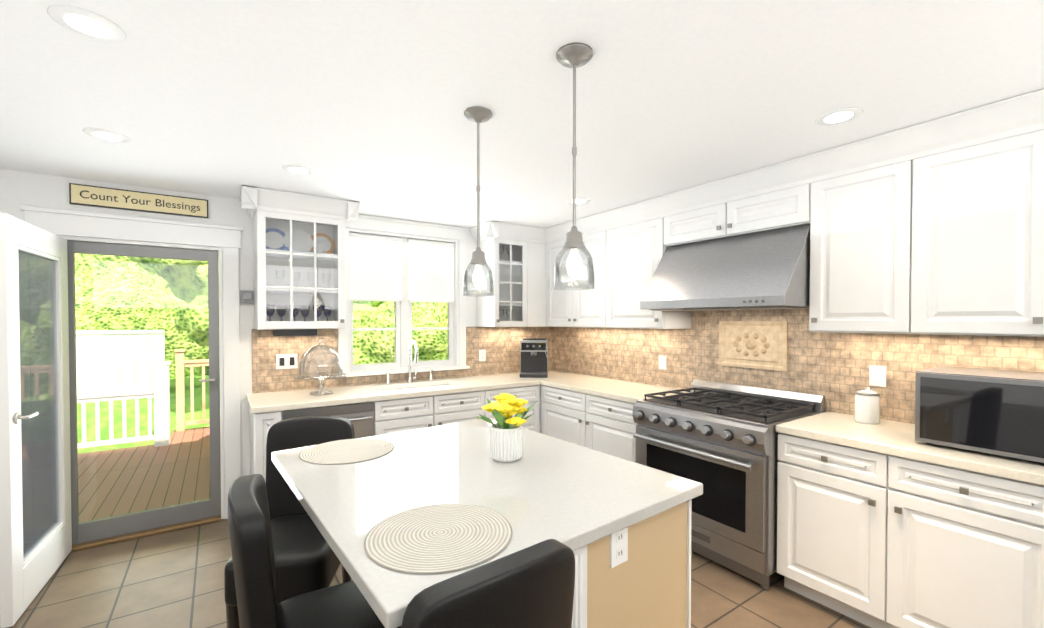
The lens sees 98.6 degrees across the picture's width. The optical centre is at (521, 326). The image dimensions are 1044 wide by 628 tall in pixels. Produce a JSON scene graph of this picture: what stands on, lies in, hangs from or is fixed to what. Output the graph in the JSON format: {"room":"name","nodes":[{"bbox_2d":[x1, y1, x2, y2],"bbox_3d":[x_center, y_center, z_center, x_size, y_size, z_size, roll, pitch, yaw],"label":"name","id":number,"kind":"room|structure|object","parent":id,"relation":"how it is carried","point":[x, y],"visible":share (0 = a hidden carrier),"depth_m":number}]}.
{"room":"kitchen","nodes":[
{"label":"kitchen","id":0,"kind":"room"},
{"bbox_2d":[0,169,519,542],"bbox_3d":[-1.871,0.233,3.649,5.233,2.383,0.160,-1,1,-34],"label":"wall","id":1,"kind":"structure","parent":0,"point":[18,189],"depth_m":3.14},
{"bbox_2d":[23,541,32,554],"bbox_3d":[-3.492,1.387,2.459,1.133,0.110,0.017,-1,1,-34],"label":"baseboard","id":2,"kind":"structure","parent":1,"relation":"attached to","point":[27,545],"depth_m":2.75},
{"bbox_2d":[0,213,71,627],"bbox_3d":[-2.683,0.444,2.468,0.148,1.972,0.829,-1,1,-34],"label":"door leaf","id":3,"kind":"structure","parent":1,"relation":"in","point":[26,576],"depth_m":2.36},
{"bbox_2d":[20,206,242,551],"bbox_3d":[-2.620,0.347,3.139,1.150,2.170,0.226,-1,1,-34],"label":"door frame","id":4,"kind":"structure","parent":1,"relation":"attached to","point":[222,240],"depth_m":3.10},
{"bbox_2d":[69,183,207,217],"bbox_3d":[-2.569,-0.847,3.047,0.720,0.130,0.025,-1,1,-34],"label":"sign board","id":5,"kind":"object","parent":1,"relation":"attached to","point":[97,196],"visible":1,"depth_m":3.02},
{"bbox_2d":[241,290,252,303],"bbox_3d":[-2.075,-0.222,3.388,0.080,0.100,0.030,-1,1,-34],"label":"thermostat","id":6,"kind":"object","parent":1,"relation":"attached to","point":[246,296],"visible":1,"depth_m":3.38},
{"bbox_2d":[338,214,469,376],"bbox_3d":[-1.082,-0.272,4.141,1.240,1.379,0.220,-1,1,-34],"label":"window unit","id":7,"kind":"structure","parent":1,"relation":"in","point":[403,328],"depth_m":4.15},
{"bbox_2d":[349,232,453,302],"bbox_3d":[-1.076,-0.520,4.129,0.980,0.585,0.040,-1,1,-34],"label":"window shade","id":8,"kind":"object","parent":7,"relation":"attached to","point":[375,267],"visible":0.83,"depth_m":4.08},
{"bbox_2d":[7,519,870,627],"bbox_3d":[-0.228,1.521,1.246,5.553,0.120,6.014,-1,1,-34],"label":"floor","id":9,"kind":"structure","parent":0,"point":[173,579],"depth_m":2.43},
{"bbox_2d":[248,404,285,482],"bbox_3d":[-1.837,0.993,3.209,0.158,0.875,0.622,-1,1,-34],"label":"base cabinet","id":10,"kind":"object","parent":9,"relation":"on","point":[260,423],"depth_m":2.95},
{"bbox_2d":[224,416,354,627],"bbox_3d":[-1.047,0.961,2.089,0.412,0.977,0.571,0,1,-8],"label":"chair","id":11,"kind":"object","parent":9,"relation":"on","point":[306,559],"visible":0.35,"depth_m":2.06},
{"bbox_2d":[227,474,400,627],"bbox_3d":[-0.628,0.970,1.485,0.571,0.977,0.412,-1,1,-30],"label":"chair","id":12,"kind":"object","parent":9,"relation":"on","point":[344,605],"visible":0.71,"depth_m":1.28},
{"bbox_2d":[286,400,377,438],"bbox_3d":[-1.519,0.990,3.424,0.609,0.875,0.622,-1,1,-34],"label":"dishwasher","id":13,"kind":"object","parent":9,"relation":"on","point":[363,414],"depth_m":3.25},
{"bbox_2d":[378,384,485,434],"bbox_3d":[-0.878,0.984,3.859,0.941,0.875,0.622,-1,1,-34],"label":"base cabinet","id":14,"kind":"object","parent":9,"relation":"on","point":[399,413],"depth_m":3.59},
{"bbox_2d":[246,373,541,415],"bbox_3d":[-0.961,0.563,3.790,2.304,0.112,0.633,-1,1,-34],"label":"countertop","id":15,"kind":"structure","parent":14,"relation":"on","point":[259,402],"depth_m":3.50},
{"bbox_2d":[294,338,346,394],"bbox_3d":[-1.531,0.299,3.422,0.371,0.426,0.371,-1,1,-34],"label":"stand","id":16,"kind":"object","parent":15,"relation":"on","point":[321,375],"visible":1,"depth_m":3.45},
{"bbox_2d":[386,373,389,383],"bbox_3d":[-1.177,0.455,3.936,0.036,0.100,0.036,-1,1,-34],"label":"soap dispenser","id":17,"kind":"object","parent":15,"relation":"on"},
{"bbox_2d":[406,340,417,383],"bbox_3d":[-0.950,0.312,3.994,0.095,0.385,0.207,-1,1,-34],"label":"faucet","id":18,"kind":"object","parent":15,"relation":"on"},
{"bbox_2d":[401,539,574,627],"bbox_3d":[-0.182,0.975,1.141,0.432,0.977,0.579,-1,1,-34],"label":"chair","id":19,"kind":"object","parent":9,"relation":"on","point":[532,586],"visible":1,"depth_m":0.90},
{"bbox_2d":[486,384,541,432],"bbox_3d":[-0.249,0.977,4.285,0.579,0.875,0.622,-1,1,-34],"label":"base cabinet","id":20,"kind":"object","parent":9,"relation":"on","point":[532,393],"depth_m":4.12},
{"bbox_2d":[542,384,637,462],"bbox_3d":[0.767,0.983,3.878,0.618,0.875,1.242,-1,1,-34],"label":"base cabinet","id":21,"kind":"object","parent":9,"relation":"on","point":[593,412],"depth_m":3.64},
{"bbox_2d":[510,370,689,403],"bbox_3d":[0.593,0.522,4.114,0.633,0.039,1.840,-1,1,-34],"label":"countertop","id":22,"kind":"structure","parent":21,"relation":"on","point":[628,391],"depth_m":3.80},
{"bbox_2d":[520,338,548,377],"bbox_3d":[0.127,0.310,4.472,0.287,0.372,0.382,0,1,4],"label":"coffee machine","id":23,"kind":"object","parent":22,"relation":"on","point":[534,358],"visible":1,"depth_m":4.48},
{"bbox_2d":[571,517,690,627],"bbox_3d":[-0.045,1.014,1.877,0.694,0.874,1.314,-1,1,-34],"label":"kitchen island","id":24,"kind":"object","parent":9,"relation":"on","point":[644,581],"depth_m":1.40},
{"bbox_2d":[271,417,702,627],"bbox_3d":[-0.223,0.558,1.734,1.198,0.039,1.396,-1,1,-34],"label":"island countertop","id":25,"kind":"structure","parent":24,"relation":"on","point":[587,500],"depth_m":1.48},
{"bbox_2d":[299,438,393,464],"bbox_3d":[-0.748,0.533,1.933,0.380,0.004,0.380,-1,1,-34],"label":"placemat","id":26,"kind":"object","parent":25,"relation":"on","point":[346,451],"visible":1,"depth_m":1.91},
{"bbox_2d":[364,504,511,573],"bbox_3d":[-0.215,0.544,1.182,0.380,0.004,0.380,-1,1,-34],"label":"placemat","id":27,"kind":"object","parent":25,"relation":"on","point":[435,538],"visible":1,"depth_m":1.15},
{"bbox_2d":[476,393,534,461],"bbox_3d":[-0.067,0.405,1.820,0.254,0.263,0.256,-1,1,-34],"label":"vase","id":28,"kind":"object","parent":25,"relation":"on","point":[506,440],"visible":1,"depth_m":1.77},
{"bbox_2d":[633,379,824,589],"bbox_3d":[1.294,0.928,2.928,0.755,1.014,0.909,-1,1,-34],"label":"range","id":29,"kind":"object","parent":9,"relation":"on","point":[718,441],"visible":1,"depth_m":2.63},
{"bbox_2d":[777,435,1043,627],"bbox_3d":[1.913,1.009,2.187,0.618,0.874,1.003,-1,1,-34],"label":"base cabinet","id":30,"kind":"object","parent":9,"relation":"on","point":[887,524],"depth_m":1.98},
{"bbox_2d":[776,411,1043,486],"bbox_3d":[2.308,0.561,1.585,0.633,0.039,2.432,-1,1,-34],"label":"countertop","id":31,"kind":"structure","parent":30,"relation":"on","point":[887,437],"depth_m":2.05},
{"bbox_2d":[854,387,879,423],"bbox_3d":[1.899,0.430,2.470,0.114,0.193,0.114,-1,1,-34],"label":"ceramic canister","id":32,"kind":"object","parent":31,"relation":"on","point":[867,406],"visible":1,"depth_m":2.43},
{"bbox_2d":[915,366,1043,462],"bbox_3d":[2.095,0.370,1.919,0.473,0.329,0.550,-1,1,-34],"label":"microwave oven","id":33,"kind":"object","parent":31,"relation":"on","point":[996,412],"visible":1,"depth_m":1.86},
{"bbox_2d":[0,0,1043,227],"bbox_3d":[-0.228,-0.982,1.208,5.553,0.120,6.014,-1,1,-34],"label":"ceiling","id":34,"kind":"structure","parent":0,"point":[366,104],"depth_m":1.76},
{"bbox_2d":[47,5,126,41],"bbox_3d":[-1.327,-0.921,1.373,0.175,0.005,0.175,0,1,17],"label":"recessed light","id":35,"kind":"object","parent":34,"relation":"in","point":[87,23],"depth_m":1.36},
{"bbox_2d":[83,128,130,142],"bbox_3d":[-2.032,-0.934,2.200,0.175,0.005,0.175,-1,1,-43],"label":"recessed light","id":36,"kind":"object","parent":34,"relation":"in","point":[107,135],"depth_m":2.19},
{"bbox_2d":[282,165,314,174],"bbox_3d":[-1.345,-0.941,2.702,0.175,0.005,0.175,-1,1,-40],"label":"recessed light","id":37,"kind":"object","parent":34,"relation":"in","point":[296,169],"depth_m":2.69},
{"bbox_2d":[462,107,493,296],"bbox_3d":[-0.191,-0.534,1.968,0.140,0.798,0.140,-1,1,-34],"label":"pendant lamp","id":38,"kind":"object","parent":34,"relation":"hanging from","point":[478,115],"visible":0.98,"depth_m":1.95},
{"bbox_2d":[554,43,594,289],"bbox_3d":[0.178,-0.527,1.530,0.140,0.798,0.140,-1,1,-34],"label":"pendant lamp","id":39,"kind":"object","parent":34,"relation":"hanging from","point":[574,56],"visible":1,"depth_m":1.51},
{"bbox_2d":[567,198,590,203],"bbox_3d":[0.432,-0.952,3.412,0.175,0.005,0.175,-1,1,-40],"label":"recessed light","id":40,"kind":"object","parent":34,"relation":"in","point":[578,200],"depth_m":3.40},
{"bbox_2d":[815,107,862,124],"bbox_3d":[1.406,-0.931,1.994,0.175,0.005,0.175,-1,1,-43],"label":"recessed light","id":41,"kind":"object","parent":34,"relation":"in","point":[842,115],"depth_m":1.98},
{"bbox_3d":[2.003,0.247,2.740,0.160,2.383,6.014,-1,1,-34],"label":"wall","id":42,"kind":"structure","parent":0,"visible":0},
{"bbox_2d":[251,327,550,393],"bbox_3d":[-0.867,0.253,4.228,2.880,0.493,0.008,-1,1,-34],"label":"tile backsplash","id":43,"kind":"structure","parent":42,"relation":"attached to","point":[501,344],"depth_m":3.80},
{"bbox_2d":[276,354,296,368],"bbox_3d":[-1.858,0.276,3.547,0.148,0.116,0.009,-1,1,-34],"label":"outlet","id":44,"kind":"object","parent":43,"relation":"attached to","point":[283,361],"depth_m":3.54},
{"bbox_2d":[479,349,485,360],"bbox_3d":[-0.401,0.291,4.535,0.076,0.116,0.008,-1,1,-34],"label":"outlet","id":45,"kind":"object","parent":43,"relation":"attached to","point":[482,353],"depth_m":4.53},
{"bbox_2d":[523,237,542,326],"bbox_3d":[0.294,-0.446,4.795,0.348,0.885,0.353,-1,1,-34],"label":"upper cabinet","id":46,"kind":"object","parent":42,"relation":"attached to","point":[532,250],"depth_m":4.46},
{"bbox_2d":[543,225,602,327],"bbox_3d":[0.622,-0.439,4.312,0.348,0.885,0.865,-1,1,-34],"label":"upper cabinet","id":47,"kind":"object","parent":42,"relation":"attached to","point":[561,308],"depth_m":4.21},
{"bbox_2d":[603,209,690,328],"bbox_3d":[1.032,-0.429,3.707,0.348,0.885,0.597,-1,1,-34],"label":"upper cabinet","id":48,"kind":"object","parent":42,"relation":"attached to","point":[633,250],"depth_m":3.60},
{"bbox_2d":[663,193,723,248],"bbox_3d":[1.341,-0.732,3.247,0.348,0.266,0.502,-1,1,-34],"label":"upper cabinet","id":49,"kind":"object","parent":42,"relation":"attached to","point":[701,220],"depth_m":3.14},
{"bbox_2d":[640,224,809,310],"bbox_3d":[1.369,-0.352,2.968,0.605,0.484,0.992,-1,1,-34],"label":"range hood","id":50,"kind":"object","parent":42,"relation":"attached to","point":[766,270],"visible":0.98,"depth_m":2.75},
{"bbox_2d":[723,173,810,236],"bbox_3d":[1.622,-0.726,2.832,0.348,0.266,0.502,-1,1,-34],"label":"upper cabinet","id":51,"kind":"object","parent":42,"relation":"attached to","point":[785,202],"depth_m":2.71},
{"bbox_2d":[551,309,1043,423],"bbox_3d":[1.793,-0.037,2.895,0.008,1.113,5.194,-1,1,-34],"label":"tile backsplash","id":52,"kind":"structure","parent":42,"relation":"attached to","point":[833,367],"depth_m":2.88},
{"bbox_2d":[659,355,666,369],"bbox_3d":[1.185,0.302,3.784,0.007,0.116,0.076,-1,1,-34],"label":"outlet","id":53,"kind":"object","parent":52,"relation":"attached to","point":[662,359],"depth_m":3.78},
{"bbox_2d":[719,321,787,370],"bbox_3d":[1.606,0.127,3.148,0.020,0.330,0.480,-1,1,-34],"label":"decorative tile","id":54,"kind":"object","parent":52,"relation":"attached to","point":[755,344],"visible":1,"depth_m":3.13},
{"bbox_2d":[869,365,885,386],"bbox_3d":[2.021,0.281,2.551,0.007,0.116,0.076,-1,1,-34],"label":"outlet","id":55,"kind":"object","parent":52,"relation":"attached to","point":[877,375],"depth_m":2.55},
{"bbox_2d":[809,149,906,333],"bbox_3d":[1.889,-0.410,2.443,0.348,0.885,0.448,-1,1,-34],"label":"upper cabinet","id":56,"kind":"object","parent":42,"relation":"attached to","point":[858,227],"depth_m":2.33},
{"bbox_2d":[903,113,1043,336],"bbox_3d":[2.267,-0.402,1.886,0.348,0.885,0.900,-1,1,-34],"label":"upper cabinet","id":57,"kind":"object","parent":42,"relation":"attached to","point":[934,227],"depth_m":1.97},
{"label":"outside","id":58,"kind":"structure","parent":0,"visible":0},
{"bbox_2d":[77,374,219,453],"bbox_3d":[-6.306,1.576,11.873,21.000,0.950,17.396,-1,1,-34],"label":"ground","id":59,"kind":"structure","parent":58,"point":[143,404],"depth_m":6.85},
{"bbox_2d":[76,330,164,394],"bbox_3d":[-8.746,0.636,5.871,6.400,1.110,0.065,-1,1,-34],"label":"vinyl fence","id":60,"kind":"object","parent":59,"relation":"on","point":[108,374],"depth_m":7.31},
{"bbox_2d":[75,253,447,379],"bbox_3d":[-6.495,-3.846,10.965,22.903,13.449,11.155,-1,1,-34],"label":"trees","id":61,"kind":"object","parent":59,"relation":"on","point":[156,293],"depth_m":8.55},
{"bbox_2d":[78,426,220,521],"bbox_3d":[-3.989,1.709,4.537,5.800,0.505,3.649,-1,1,-34],"label":"floor","id":62,"kind":"structure","parent":58,"point":[138,475],"depth_m":4.37},
{"bbox_2d":[77,361,170,447],"bbox_3d":[-5.623,0.950,4.620,3.170,1.010,0.170,-1,1,-34],"label":"railing","id":63,"kind":"object","parent":62,"relation":"on","point":[162,405],"depth_m":5.34},
{"bbox_2d":[174,349,209,432],"bbox_3d":[-4.013,0.866,6.556,1.680,1.120,0.120,-1,1,-34],"label":"railing","id":64,"kind":"object","parent":62,"relation":"on","point":[180,376],"depth_m":6.11}
]}

